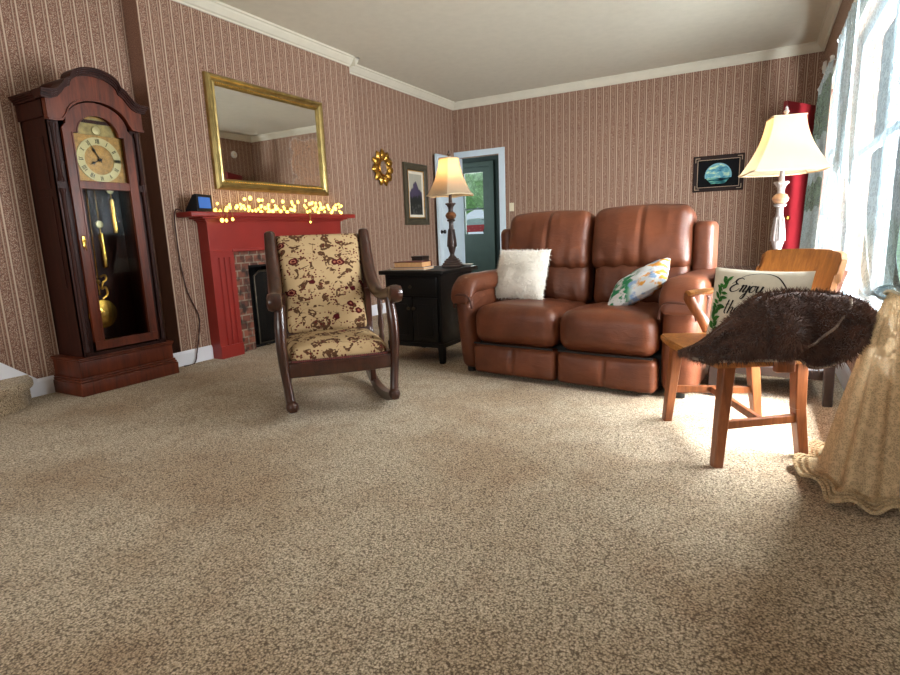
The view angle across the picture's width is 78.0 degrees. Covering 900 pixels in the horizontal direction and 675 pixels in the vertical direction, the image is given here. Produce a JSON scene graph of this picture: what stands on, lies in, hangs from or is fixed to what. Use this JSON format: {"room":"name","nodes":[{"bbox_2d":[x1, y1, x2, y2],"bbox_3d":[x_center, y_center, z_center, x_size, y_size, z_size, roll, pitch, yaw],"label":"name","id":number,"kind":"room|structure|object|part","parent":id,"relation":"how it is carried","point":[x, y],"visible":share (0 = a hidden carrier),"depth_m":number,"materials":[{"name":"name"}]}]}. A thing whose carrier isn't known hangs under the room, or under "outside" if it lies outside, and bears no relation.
{"room":"living room","nodes":[
{"label":"living room","id":0,"kind":"room"},
{"bbox_2d":[0,0,453,378],"bbox_3d":[-2.312,-1.131,4.062,0.120,2.740,9.920,4,12,29],"label":"wall","id":1,"kind":"structure","parent":0,"point":[41,40],"depth_m":3.60,"materials":[{"name":"paper"}]},
{"bbox_2d":[0,362,39,397],"bbox_3d":[-3.135,-0.315,2.525,0.016,1.760,2.000,4,12,29],"label":"trim","id":2,"kind":"structure","parent":1,"relation":"attached to","point":[6,372],"depth_m":3.41,"materials":[{"name":"white paint"}]},
{"bbox_2d":[37,375,54,395],"bbox_3d":[-2.398,0.236,3.927,0.016,0.110,0.920,4,12,29],"label":"baseboard","id":3,"kind":"structure","parent":1,"relation":"attached to","point":[45,384],"depth_m":3.57,"materials":[{"name":"white paint"}]},
{"bbox_2d":[372,303,385,315],"bbox_3d":[-0.469,-0.479,7.337,0.016,0.125,2.475,4,12,29],"label":"baseboard","id":4,"kind":"structure","parent":1,"relation":"attached to","point":[374,307],"depth_m":6.60,"materials":[{"name":"white paint"}]},
{"bbox_2d":[372,149,393,185],"bbox_3d":[-0.782,-2.008,6.552,0.046,0.431,0.436,4,12,29],"label":"sunburst mirror","id":5,"kind":"object","parent":1,"relation":"attached to","point":[383,169],"visible":1,"depth_m":6.53,"materials":[{"name":"gold metal"}]},
{"bbox_2d":[380,161,386,173],"bbox_3d":[-0.785,-2.004,6.554,0.008,0.160,0.160,4,12,29],"label":"mirror glass","id":6,"kind":"object","parent":5,"relation":"attached to","point":[383,164],"depth_m":6.55,"materials":[{"name":"white"}]},
{"bbox_2d":[349,64,454,109],"bbox_3d":[-0.533,-3.065,6.848,0.078,0.090,2.495,4,12,29],"label":"trim","id":7,"kind":"structure","parent":1,"relation":"attached to","point":[360,71],"depth_m":6.70,"materials":[{"name":"beige paint"}]},
{"bbox_2d":[402,162,429,224],"bbox_3d":[-0.434,-1.855,7.216,0.036,0.770,0.560,4,12,29],"label":"framed picture","id":8,"kind":"object","parent":1,"relation":"attached to","point":[415,176],"visible":0.98,"depth_m":7.21,"materials":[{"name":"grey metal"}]},
{"bbox_2d":[409,174,422,214],"bbox_3d":[-0.445,-1.856,7.221,0.004,0.510,0.300,4,12,29],"label":"print","id":9,"kind":"object","parent":8,"relation":"attached to","point":[415,180],"depth_m":7.22},
{"bbox_2d":[434,154,461,265],"bbox_3d":[0.023,-1.553,7.907,0.104,1.980,0.630,4,12,29],"label":"door","id":10,"kind":"structure","parent":1,"relation":"in","point":[442,209],"depth_m":7.76,"materials":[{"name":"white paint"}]},
{"bbox_3d":[0.008,-1.558,7.909,0.012,1.600,0.440,4,12,29],"label":"raised panel","id":11,"kind":"part","parent":10,"relation":"part of","materials":[{"name":"white paint"}]},
{"bbox_2d":[122,0,359,352],"bbox_3d":[-1.612,-1.337,5.027,0.148,2.740,2.285,4,12,29],"label":"wall","id":12,"kind":"structure","parent":0,"point":[171,43],"depth_m":4.26,"materials":[{"name":"paper"}]},
{"bbox_2d":[174,209,199,366],"bbox_3d":[-2.001,-0.371,4.211,0.056,1.181,0.209,4,12,29],"label":"power cord","id":13,"kind":"object","parent":12,"relation":"attached to","point":[175,209],"visible":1,"depth_m":4.22,"materials":[{"name":"black plastic"}]},
{"bbox_2d":[173,345,213,366],"bbox_3d":[-2.008,0.149,4.316,0.016,0.110,0.395,4,12,29],"label":"baseboard","id":14,"kind":"structure","parent":12,"relation":"attached to","point":[187,357],"depth_m":4.33,"materials":[{"name":"white paint"}]},
{"bbox_2d":[172,0,356,67],"bbox_3d":[-1.562,-2.632,4.730,0.078,0.090,2.441,4,12,29],"label":"trim","id":15,"kind":"structure","parent":12,"relation":"attached to","point":[216,8],"depth_m":4.73,"materials":[{"name":"beige paint"}]},
{"bbox_2d":[202,71,328,195],"bbox_3d":[-1.548,-1.724,4.890,0.052,0.875,1.310,4,12,29],"label":"wall mirror","id":16,"kind":"object","parent":12,"relation":"attached to","point":[262,139],"visible":1,"depth_m":4.79,"materials":[{"name":"gold metal"}]},
{"bbox_3d":[-1.557,-1.724,4.895,0.004,0.715,1.150,4,12,29],"label":"glass","id":17,"kind":"part","parent":16,"relation":"part of","materials":[{"name":"mirror"}]},
{"bbox_2d":[350,56,358,66],"bbox_3d":[-1.054,-2.846,5.778,0.226,0.090,0.078,4,12,29],"label":"trim","id":18,"kind":"structure","parent":12,"relation":"attached to","point":[355,60],"depth_m":5.71,"materials":[{"name":"beige paint"}]},
{"bbox_2d":[0,303,899,674],"bbox_3d":[0.020,0.184,4.347,6.632,0.120,12.700,4,12,29],"label":"floor","id":19,"kind":"structure","parent":0,"point":[185,522],"depth_m":1.72,"materials":[{"name":"beige carpet"}]},
{"bbox_2d":[0,375,33,416],"bbox_3d":[-2.939,0.479,2.614,0.331,0.152,1.860,4,12,29],"label":"stair step","id":20,"kind":"structure","parent":19,"relation":"on","point":[15,394],"depth_m":3.22,"materials":[{"name":"beige carpet"}]},
{"bbox_2d":[8,67,178,396],"bbox_3d":[-2.281,-0.666,3.633,0.390,1.982,0.670,4,12,29],"label":"grandfather clock","id":21,"kind":"object","parent":19,"relation":"on","point":[80,129],"visible":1,"depth_m":3.52,"materials":[{"name":"brown wood"}]},
{"bbox_3d":[-2.458,-1.040,3.332,0.160,0.300,0.006,4,12,29],"label":"panel","id":22,"kind":"part","parent":21,"relation":"part of","materials":[{"name":"brown wood"}]},
{"bbox_3d":[-2.440,-0.579,3.418,0.160,0.550,0.006,4,12,29],"label":"panel","id":23,"kind":"part","parent":21,"relation":"part of","materials":[{"name":"brown wood"}]},
{"bbox_2d":[15,79,113,122],"bbox_3d":[-2.343,-1.476,3.500,0.302,0.277,0.570,4,12,29],"label":"hood","id":24,"kind":"object","parent":21,"relation":"attached to","point":[29,109],"depth_m":3.29,"materials":[{"name":"brown wood"}]},
{"bbox_3d":[-2.309,-1.534,3.469,0.380,0.214,0.639,4,12,29],"label":"crown moulding","id":25,"kind":"part","parent":21,"relation":"part of","materials":[{"name":"brown wood"}]},
{"bbox_3d":[-2.238,-0.578,3.409,0.024,0.088,0.018,4,12,29],"label":"door handle","id":26,"kind":"part","parent":21,"relation":"part of","materials":[{"name":"gold metal"}]},
{"bbox_3d":[-2.364,-0.689,3.667,0.012,0.820,0.027,4,12,29],"label":"pendulum rod","id":27,"kind":"part","parent":21,"relation":"part of","materials":[{"name":"gold metal"}]},
{"bbox_3d":[-2.170,-1.381,3.421,0.012,0.159,0.570,4,12,29],"label":"arch moulding","id":28,"kind":"part","parent":21,"relation":"part of","materials":[{"name":"brown wood"}]},
{"bbox_3d":[-2.171,-0.699,3.564,0.026,1.513,0.420,4,12,29],"label":"door frame","id":29,"kind":"part","parent":21,"relation":"part of","materials":[{"name":"brown wood"}]},
{"bbox_2d":[176,211,354,358],"bbox_3d":[-1.764,-0.548,5.169,0.820,1.150,1.900,4,12,29],"label":"fireplace","id":30,"kind":"object","parent":19,"relation":"on","point":[231,252],"visible":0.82,"depth_m":4.53,"materials":[{"name":"red paint"}]},
{"bbox_2d":[186,194,212,211],"bbox_3d":[-1.893,-1.010,4.188,0.108,0.126,0.180,0,11,13],"label":"smart display","id":31,"kind":"object","parent":30,"relation":"on","point":[198,202],"visible":0.9,"depth_m":4.13,"materials":[{"name":"black plastic"}]},
{"bbox_2d":[176,211,354,218],"bbox_3d":[-1.505,-1.076,4.912,0.180,0.038,1.900,4,12,29],"label":"mantel shelf","id":32,"kind":"object","parent":30,"relation":"attached to","point":[190,214],"depth_m":4.58,"materials":[{"name":"red paint"}]},
{"bbox_3d":[-1.512,-1.040,4.924,0.160,0.037,1.686,4,12,29],"label":"shelf moulding","id":33,"kind":"part","parent":30,"relation":"part of","materials":[{"name":"red paint"}]},
{"bbox_2d":[253,269,287,344],"bbox_3d":[-1.572,-0.301,5.111,0.100,0.668,0.538,4,12,29],"label":"fire screen","id":34,"kind":"object","parent":30,"relation":"in","point":[261,338],"visible":0.38,"depth_m":4.94,"materials":[{"name":"metal"}]},
{"bbox_3d":[-1.572,-0.305,5.110,0.018,0.658,0.538,4,12,29],"label":"frame","id":35,"kind":"part","parent":34,"relation":"part of","materials":[{"name":"metal"}]},
{"bbox_2d":[213,196,341,222],"bbox_3d":[-1.459,-1.127,4.945,0.196,0.224,1.630,4,12,29],"label":"fairy lights","id":36,"kind":"object","parent":30,"relation":"on","point":[259,206],"visible":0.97,"depth_m":4.83,"materials":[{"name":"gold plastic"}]},
{"bbox_2d":[264,228,402,413],"bbox_3d":[-0.704,-0.134,3.212,0.676,0.972,0.936,-6,11,-19],"label":"rocking chair","id":37,"kind":"object","parent":19,"relation":"on","point":[321,287],"visible":1,"depth_m":3.19,"materials":[{"name":"beige fabric"}]},
{"bbox_3d":[-0.948,-0.366,2.970,0.077,0.409,0.705,-5,11,-16],"label":"arm","id":38,"kind":"part","parent":37,"relation":"part of","materials":[{"name":"brown wood"}]},
{"bbox_3d":[-0.822,0.111,2.774,0.070,0.548,0.126,-11,14,-40],"label":"leg","id":39,"kind":"part","parent":37,"relation":"part of","materials":[{"name":"brown wood"}]},
{"bbox_3d":[-0.950,0.030,3.214,0.038,0.571,0.051,-6,11,-19],"label":"leg","id":40,"kind":"part","parent":37,"relation":"part of","materials":[{"name":"brown wood"}]},
{"bbox_3d":[-0.752,-0.327,3.298,0.483,0.562,0.246,-6,11,-19],"label":"panel","id":41,"kind":"part","parent":37,"relation":"part of","materials":[{"name":"beige fabric"}]},
{"bbox_3d":[-0.754,-0.302,3.310,0.500,0.613,0.264,-6,11,-19],"label":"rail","id":42,"kind":"part","parent":37,"relation":"part of","materials":[{"name":"beige fabric"}]},
{"bbox_2d":[287,328,386,360],"bbox_3d":[-0.641,0.026,3.077,0.500,0.110,0.450,-6,11,-19],"label":"seat cushion","id":43,"kind":"object","parent":37,"relation":"on","point":[303,344],"depth_m":2.91,"materials":[{"name":"beige fabric"}]},
{"bbox_3d":[-0.563,0.145,2.882,0.530,0.075,0.045,-6,11,-19],"label":"rail","id":44,"kind":"part","parent":37,"relation":"part of","materials":[{"name":"brown wood"}]},
{"bbox_3d":[-0.485,-0.017,3.373,0.038,0.571,0.051,-6,11,-19],"label":"leg","id":45,"kind":"part","parent":37,"relation":"part of","materials":[{"name":"brown wood"}]},
{"bbox_3d":[-0.409,-0.421,3.154,0.077,0.409,0.705,-6,11,-21],"label":"arm","id":46,"kind":"part","parent":37,"relation":"part of","materials":[{"name":"brown wood"}]},
{"bbox_3d":[-0.302,0.058,2.951,0.070,0.548,0.126,-2,11,2],"label":"leg","id":47,"kind":"part","parent":37,"relation":"part of","materials":[{"name":"brown wood"}]},
{"bbox_2d":[379,265,477,363],"bbox_3d":[-0.146,-0.193,4.251,0.540,0.672,0.570,4,12,29],"label":"side table","id":48,"kind":"object","parent":19,"relation":"on","point":[426,314],"visible":0.79,"depth_m":4.00,"materials":[{"name":"black paint"}]},
{"bbox_3d":[-0.360,-0.136,4.092,0.207,0.320,0.024,4,12,29],"label":"cabinet door","id":49,"kind":"part","parent":48,"relation":"part of","materials":[{"name":"black paint"}]},
{"bbox_2d":[390,266,433,269],"bbox_3d":[-0.280,-0.516,4.137,0.270,0.016,0.190,2,11,21],"label":"book","id":50,"kind":"object","parent":48,"relation":"on","point":[429,267],"visible":0.73,"depth_m":4.06,"materials":[{"name":"beige paper"}]},
{"bbox_2d":[393,260,431,267],"bbox_3d":[-0.276,-0.545,4.129,0.235,0.042,0.170,2,11,21],"label":"book","id":51,"kind":"object","parent":50,"relation":"on","point":[401,264],"visible":1,"depth_m":4.06,"materials":[{"name":"brown paper"}]},
{"bbox_2d":[411,256,428,260],"bbox_3d":[-0.236,-0.610,4.443,0.106,0.084,0.106,4,12,29],"label":"wooden box","id":52,"kind":"object","parent":51,"relation":"on","point":[414,258],"visible":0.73,"depth_m":4.40,"materials":[{"name":"brown wood"}]},
{"bbox_3d":[-0.237,-0.644,4.437,0.106,0.014,0.106,4,12,29],"label":"lid","id":53,"kind":"part","parent":52,"relation":"part of","materials":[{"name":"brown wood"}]},
{"bbox_3d":[-0.274,-0.366,3.999,0.420,0.130,0.018,4,12,29],"label":"drawer","id":54,"kind":"part","parent":48,"relation":"part of","materials":[{"name":"black paint"}]},
{"bbox_3d":[-0.173,-0.123,3.989,0.207,0.320,0.024,4,12,29],"label":"cabinet door","id":55,"kind":"part","parent":48,"relation":"part of","materials":[{"name":"black paint"}]},
{"bbox_3d":[-0.055,0.125,4.009,0.050,0.129,0.050,4,12,29],"label":"leg","id":56,"kind":"part","parent":48,"relation":"part of","materials":[{"name":"black paint"}]},
{"bbox_2d":[426,150,473,266],"bbox_3d":[0.005,-0.960,4.164,0.338,0.852,0.382,0,11,9],"label":"table lamp","id":57,"kind":"object","parent":48,"relation":"on","point":[449,181],"visible":0.99,"depth_m":4.05,"materials":[{"name":"brown metal"}]},
{"bbox_3d":[-0.004,-1.187,4.122,0.329,0.265,0.372,0,11,9],"label":"lamp shade","id":58,"kind":"part","parent":57,"relation":"part of","materials":[{"name":"fabric"}]},
{"bbox_3d":[0.001,-1.060,4.146,0.338,0.017,0.382,0,11,9],"label":"shade trim","id":59,"kind":"part","parent":57,"relation":"part of","materials":[{"name":"beige fabric"}]},
{"bbox_3d":[0.013,-0.745,4.205,0.072,0.294,0.072,0,11,9],"label":"stem","id":60,"kind":"part","parent":57,"relation":"part of","materials":[{"name":"brown wood"}]},
{"bbox_2d":[451,204,718,398],"bbox_3d":[0.872,-0.298,3.550,1.538,1.056,0.904,5,13,35],"label":"loveseat","id":61,"kind":"object","parent":19,"relation":"on","point":[572,335],"visible":0.8,"depth_m":3.36,"materials":[{"name":"brown leather"}]},
{"bbox_3d":[0.320,-0.124,3.974,0.145,0.543,0.832,5,13,35],"label":"armrest","id":62,"kind":"part","parent":61,"relation":"part of","materials":[{"name":"brown leather"}]},
{"bbox_2d":[495,248,551,300],"bbox_3d":[0.484,-0.424,3.769,0.425,0.359,0.224,6,13,38],"label":"fur pillow","id":63,"kind":"object","parent":61,"relation":"on","point":[521,274],"visible":0.97,"depth_m":3.70,"materials":[{"name":"white fur"}]},
{"bbox_2d":[476,298,585,347],"bbox_3d":[0.548,-0.120,3.656,0.572,0.257,0.639,5,13,35],"label":"seat cushion","id":64,"kind":"object","parent":61,"relation":"on","point":[508,322],"depth_m":3.42,"materials":[{"name":"brown leather"}]},
{"bbox_2d":[560,301,663,356],"bbox_3d":[1.023,-0.077,3.323,0.566,0.259,0.639,5,13,35],"label":"seat cushion","id":65,"kind":"object","parent":61,"relation":"on","point":[598,329],"depth_m":3.07,"materials":[{"name":"brown leather"}]},
{"bbox_2d":[608,258,670,305],"bbox_3d":[1.122,-0.314,3.301,0.403,0.308,0.357,5,13,35],"label":"floral pillow","id":66,"kind":"object","parent":61,"relation":"on","point":[643,282],"visible":0.9,"depth_m":3.19,"materials":[{"name":"fabric"}]},
{"bbox_3d":[1.412,-0.022,3.209,0.190,0.543,0.832,5,13,35],"label":"armrest","id":67,"kind":"part","parent":61,"relation":"part of","materials":[{"name":"brown leather"}]},
{"bbox_2d":[660,249,847,467],"bbox_3d":[1.248,0.046,2.333,0.577,0.806,0.629,-2,11,1],"label":"armchair","id":68,"kind":"object","parent":19,"relation":"on","point":[829,265],"visible":0.51,"depth_m":2.19,"materials":[{"name":"brown wood"}]},
{"bbox_3d":[1.050,0.208,2.619,0.063,0.396,0.084,-2,11,1],"label":"leg","id":69,"kind":"part","parent":68,"relation":"part of","materials":[{"name":"brown wood"}]},
{"bbox_3d":[1.179,-0.093,2.601,0.176,0.240,0.039,-2,11,1],"label":"arm post","id":70,"kind":"part","parent":68,"relation":"part of","materials":[{"name":"brown wood"}]},
{"bbox_3d":[1.255,-0.218,2.565,0.326,0.041,0.071,-1,11,4],"label":"arm","id":71,"kind":"part","parent":68,"relation":"part of","materials":[{"name":"brown wood"}]},
{"bbox_3d":[1.040,0.300,2.127,0.079,0.398,0.084,-2,11,1],"label":"leg","id":72,"kind":"part","parent":68,"relation":"part of","materials":[{"name":"brown wood"}]},
{"bbox_3d":[1.204,0.042,2.333,0.490,0.034,0.570,-2,11,1],"label":"seat","id":73,"kind":"part","parent":68,"relation":"part of","materials":[{"name":"brown wood"}]},
{"bbox_3d":[1.395,0.207,2.553,0.101,0.398,0.067,-2,11,1],"label":"leg","id":74,"kind":"part","parent":68,"relation":"part of","materials":[{"name":"brown wood"}]},
{"bbox_2d":[706,267,815,333],"bbox_3d":[1.288,-0.134,2.341,0.125,0.307,0.441,-8,12,-28],"label":"pillow","id":75,"kind":"object","parent":68,"relation":"on","point":[731,286],"visible":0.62,"depth_m":2.35,"materials":[{"name":"beige fabric"}]},
{"bbox_2d":[675,286,879,374],"bbox_3d":[1.201,-0.040,2.062,0.691,0.308,0.499,-2,11,1],"label":"fur throw","id":76,"kind":"object","parent":68,"relation":"on","point":[823,329],"visible":0.95,"depth_m":1.93,"materials":[{"name":"brown fur"}]},
{"bbox_3d":[1.177,0.012,2.034,0.176,0.240,0.039,-2,11,1],"label":"arm post","id":77,"kind":"part","parent":68,"relation":"part of","materials":[{"name":"brown wood"}]},
{"bbox_3d":[1.369,0.279,2.179,0.071,0.394,0.061,-2,11,1],"label":"leg","id":78,"kind":"part","parent":68,"relation":"part of","materials":[{"name":"brown wood"}]},
{"bbox_3d":[1.459,-0.273,2.299,0.132,0.182,0.530,-2,11,1],"label":"rail","id":79,"kind":"part","parent":68,"relation":"part of","materials":[{"name":"brown wood"}]},
{"bbox_3d":[1.425,-0.097,2.108,0.120,0.317,0.040,-2,11,1],"label":"post","id":80,"kind":"part","parent":68,"relation":"part of","materials":[{"name":"brown wood"}]},
{"bbox_2d":[707,266,841,406],"bbox_3d":[1.796,-0.049,3.113,0.566,0.661,0.660,4,12,29],"label":"end table","id":81,"kind":"object","parent":19,"relation":"on","point":[827,376],"visible":0.25,"depth_m":2.81,"materials":[{"name":"black wood"}]},
{"bbox_3d":[1.434,0.000,2.986,0.060,0.638,0.060,4,12,29],"label":"leg","id":82,"kind":"part","parent":81,"relation":"part of","materials":[{"name":"brown wood"}]},
{"bbox_2d":[735,366,822,380],"bbox_3d":[1.802,0.128,3.146,0.500,0.050,0.580,4,12,29],"label":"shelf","id":83,"kind":"object","parent":81,"relation":"attached to","point":[764,371],"depth_m":2.88,"materials":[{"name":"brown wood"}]},
{"bbox_2d":[738,106,832,265],"bbox_3d":[1.828,-0.821,3.069,0.379,0.867,0.379,1,11,17],"label":"table lamp","id":84,"kind":"object","parent":81,"relation":"on","point":[787,146],"visible":0.77,"depth_m":2.93,"materials":[{"name":"fabric"}]},
{"bbox_3d":[1.836,-0.599,3.110,0.072,0.294,0.072,1,11,17],"label":"stem","id":85,"kind":"part","parent":84,"relation":"part of","materials":[{"name":"plastic"}]},
{"bbox_3d":[1.819,-1.046,3.027,0.370,0.286,0.370,1,11,17],"label":"lamp shade","id":86,"kind":"part","parent":84,"relation":"part of","materials":[{"name":"fabric"}]},
{"bbox_3d":[1.825,-0.908,3.052,0.379,0.016,0.379,1,11,17],"label":"shade trim","id":87,"kind":"part","parent":84,"relation":"part of","materials":[{"name":"white fabric"}]},
{"bbox_3d":[1.814,-1.186,3.001,0.166,0.009,0.166,1,11,17],"label":"shade trim","id":88,"kind":"part","parent":84,"relation":"part of","materials":[{"name":"white fabric"}]},
{"bbox_3d":[1.875,0.029,2.742,0.060,0.638,0.060,4,12,29],"label":"leg","id":89,"kind":"part","parent":81,"relation":"part of","materials":[{"name":"brown wood"}]},
{"bbox_2d":[462,155,499,268],"bbox_3d":[0.820,-2.344,10.327,3.600,2.600,0.120,4,12,29],"label":"wall","id":90,"kind":"structure","parent":0,"point":[495,158],"depth_m":10.23,"materials":[{"name":"teal paint"}]},
{"bbox_2d":[462,166,490,272],"bbox_3d":[0.474,-2.135,10.555,0.700,2.110,0.050,4,12,29],"label":"door","id":91,"kind":"structure","parent":90,"relation":"in","point":[477,246],"depth_m":10.53,"materials":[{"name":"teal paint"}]},
{"bbox_2d":[462,160,495,269],"bbox_3d":[0.443,-2.158,10.495,0.880,2.200,0.024,4,12,29],"label":"trim","id":92,"kind":"structure","parent":90,"relation":"attached to","point":[483,163],"depth_m":10.26,"materials":[{"name":"grey paint"}]},
{"bbox_2d":[218,0,828,101],"bbox_3d":[-0.404,-2.395,2.651,4.932,0.120,10.300,4,12,29],"label":"ceiling","id":93,"kind":"structure","parent":0,"point":[453,50],"depth_m":5.24,"materials":[{"name":"paint"}]},
{"bbox_2d":[453,51,823,267],"bbox_3d":[2.139,-1.866,7.112,4.632,2.740,0.120,4,12,29],"label":"wall","id":94,"kind":"structure","parent":0,"point":[593,150],"depth_m":6.76,"materials":[{"name":"paper"}]},
{"bbox_2d":[454,147,505,263],"bbox_3d":[0.471,-1.645,8.091,0.793,2.070,0.137,4,12,29],"label":"trim","id":95,"kind":"structure","parent":94,"relation":"attached to","point":[500,151],"depth_m":7.84,"materials":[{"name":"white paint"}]},
{"bbox_2d":[509,203,513,210],"bbox_3d":[0.859,-1.823,7.766,0.070,0.115,0.016,4,12,29],"label":"light switch","id":96,"kind":"object","parent":94,"relation":"attached to","point":[511,205],"visible":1,"depth_m":7.77,"materials":[{"name":"beige plastic"}]},
{"bbox_2d":[453,41,822,109],"bbox_3d":[1.955,-3.156,6.833,4.432,0.090,0.078,4,12,29],"label":"trim","id":97,"kind":"structure","parent":94,"relation":"attached to","point":[811,47],"depth_m":6.59,"materials":[{"name":"beige paint"}]},
{"bbox_2d":[692,153,744,192],"bbox_3d":[3.118,-1.911,6.463,0.535,0.405,0.028,4,12,29],"label":"framed painting","id":98,"kind":"object","parent":94,"relation":"attached to","point":[715,172],"visible":0.99,"depth_m":6.46},
{"bbox_2d":[817,0,857,371],"bbox_3d":[1.684,-0.869,1.856,0.160,2.740,9.920,4,12,29],"label":"wall","id":99,"kind":"structure","parent":0,"point":[831,48],"depth_m":4.69,"materials":[{"name":"paper"}]},
{"bbox_2d":[778,100,816,248],"bbox_3d":[3.543,-1.298,5.638,0.660,2.040,0.103,-8,12,-31],"label":"door","id":100,"kind":"structure","parent":99,"relation":"in","point":[793,212],"depth_m":5.60,"materials":[{"name":"red paint"}]},
{"bbox_2d":[822,60,826,73],"bbox_3d":[3.701,-2.672,5.501,0.037,0.124,0.124,4,12,29],"label":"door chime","id":101,"kind":"object","parent":99,"relation":"attached to","point":[824,66],"visible":0.89,"depth_m":5.46,"materials":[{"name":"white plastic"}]},
{"bbox_2d":[815,63,835,247],"bbox_3d":[3.252,-1.309,4.748,0.140,1.890,1.210,4,12,29],"label":"window","id":102,"kind":"structure","parent":99,"relation":"in","point":[834,67],"depth_m":4.60,"materials":[{"name":"grey paint"}]},
{"bbox_2d":[817,55,836,90],"bbox_3d":[3.140,-2.179,4.602,0.088,0.034,1.195,4,12,29],"label":"curtain rod","id":103,"kind":"object","parent":99,"relation":"attached to","point":[832,57],"visible":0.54,"depth_m":4.16,"materials":[{"name":"white plastic"}]},
{"bbox_2d":[799,60,833,248],"bbox_3d":[3.088,-1.285,4.746,0.101,1.795,1.180,4,12,29],"label":"sheer curtain","id":104,"kind":"object","parent":103,"relation":"hanging from","point":[814,184],"visible":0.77,"depth_m":4.38,"materials":[{"name":"grey fabric"}]},
{"bbox_2d":[817,0,841,50],"bbox_3d":[1.502,-2.167,1.619,0.078,0.090,9.800,4,12,29],"label":"trim","id":105,"kind":"structure","parent":99,"relation":"attached to","point":[833,6],"depth_m":5.07,"materials":[{"name":"beige paint"}]},
{"bbox_2d":[842,279,880,354],"bbox_3d":[2.138,-0.900,2.778,0.140,1.890,2.610,4,12,29],"label":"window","id":106,"kind":"structure","parent":99,"relation":"in","point":[845,287],"depth_m":3.79,"materials":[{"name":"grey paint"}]},
{"bbox_2d":[835,362,899,494],"bbox_3d":[1.389,0.508,1.667,0.016,0.125,8.820,4,12,29],"label":"baseboard","id":107,"kind":"structure","parent":99,"relation":"attached to","point":[843,374],"depth_m":3.07,"materials":[{"name":"white paint"}]},
{"bbox_3d":[1.989,-1.756,2.567,0.088,0.034,2.705,4,12,29],"label":"curtain rod","id":108,"kind":"object","parent":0,"visible":0},
{"bbox_2d":[815,0,858,249],"bbox_3d":[2.377,-1.057,3.474,0.094,1.725,0.830,4,12,29],"label":"sheer curtain","id":109,"kind":"object","parent":108,"relation":"hanging from","point":[829,208],"visible":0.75,"depth_m":3.27,"materials":[{"name":"white fabric"}]},
{"bbox_2d":[792,0,899,515],"bbox_3d":[1.771,-0.673,2.532,0.295,2.089,2.251,4,12,29],"label":"lace curtain","id":110,"kind":"object","parent":108,"relation":"hanging from","point":[858,462],"visible":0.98,"depth_m":1.95,"materials":[{"name":"beige fabric"}]},
{"label":"outside","id":111,"kind":"structure","parent":0,"visible":0},
{"bbox_2d":[896,228,899,280],"bbox_3d":[2.636,-6.437,38.210,57.000,1.300,49.700,4,12,29],"label":"terrain","id":112,"kind":"structure","parent":111,"point":[898,243],"depth_m":13.53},
{"bbox_2d":[465,174,476,214],"bbox_3d":[-0.613,-10.252,40.271,5.260,5.807,5.437,8,14,42],"label":"tree","id":113,"kind":"object","parent":112,"relation":"on","point":[470,203],"visible":0.03,"depth_m":39.30,"materials":[{"name":"green plant"}]},
{"bbox_2d":[467,172,483,210],"bbox_3d":[3.182,-9.126,34.701,4.783,5.355,5.055,4,12,29],"label":"tree","id":114,"kind":"object","parent":112,"relation":"on","point":[475,184],"visible":0.12,"depth_m":33.59,"materials":[{"name":"green plant"}]},
{"bbox_2d":[467,218,483,233],"bbox_3d":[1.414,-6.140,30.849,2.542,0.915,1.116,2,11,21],"label":"car","id":115,"kind":"object","parent":112,"relation":"on","point":[476,224],"visible":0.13,"depth_m":30.32,"materials":[{"name":"red paint"}]}
]}

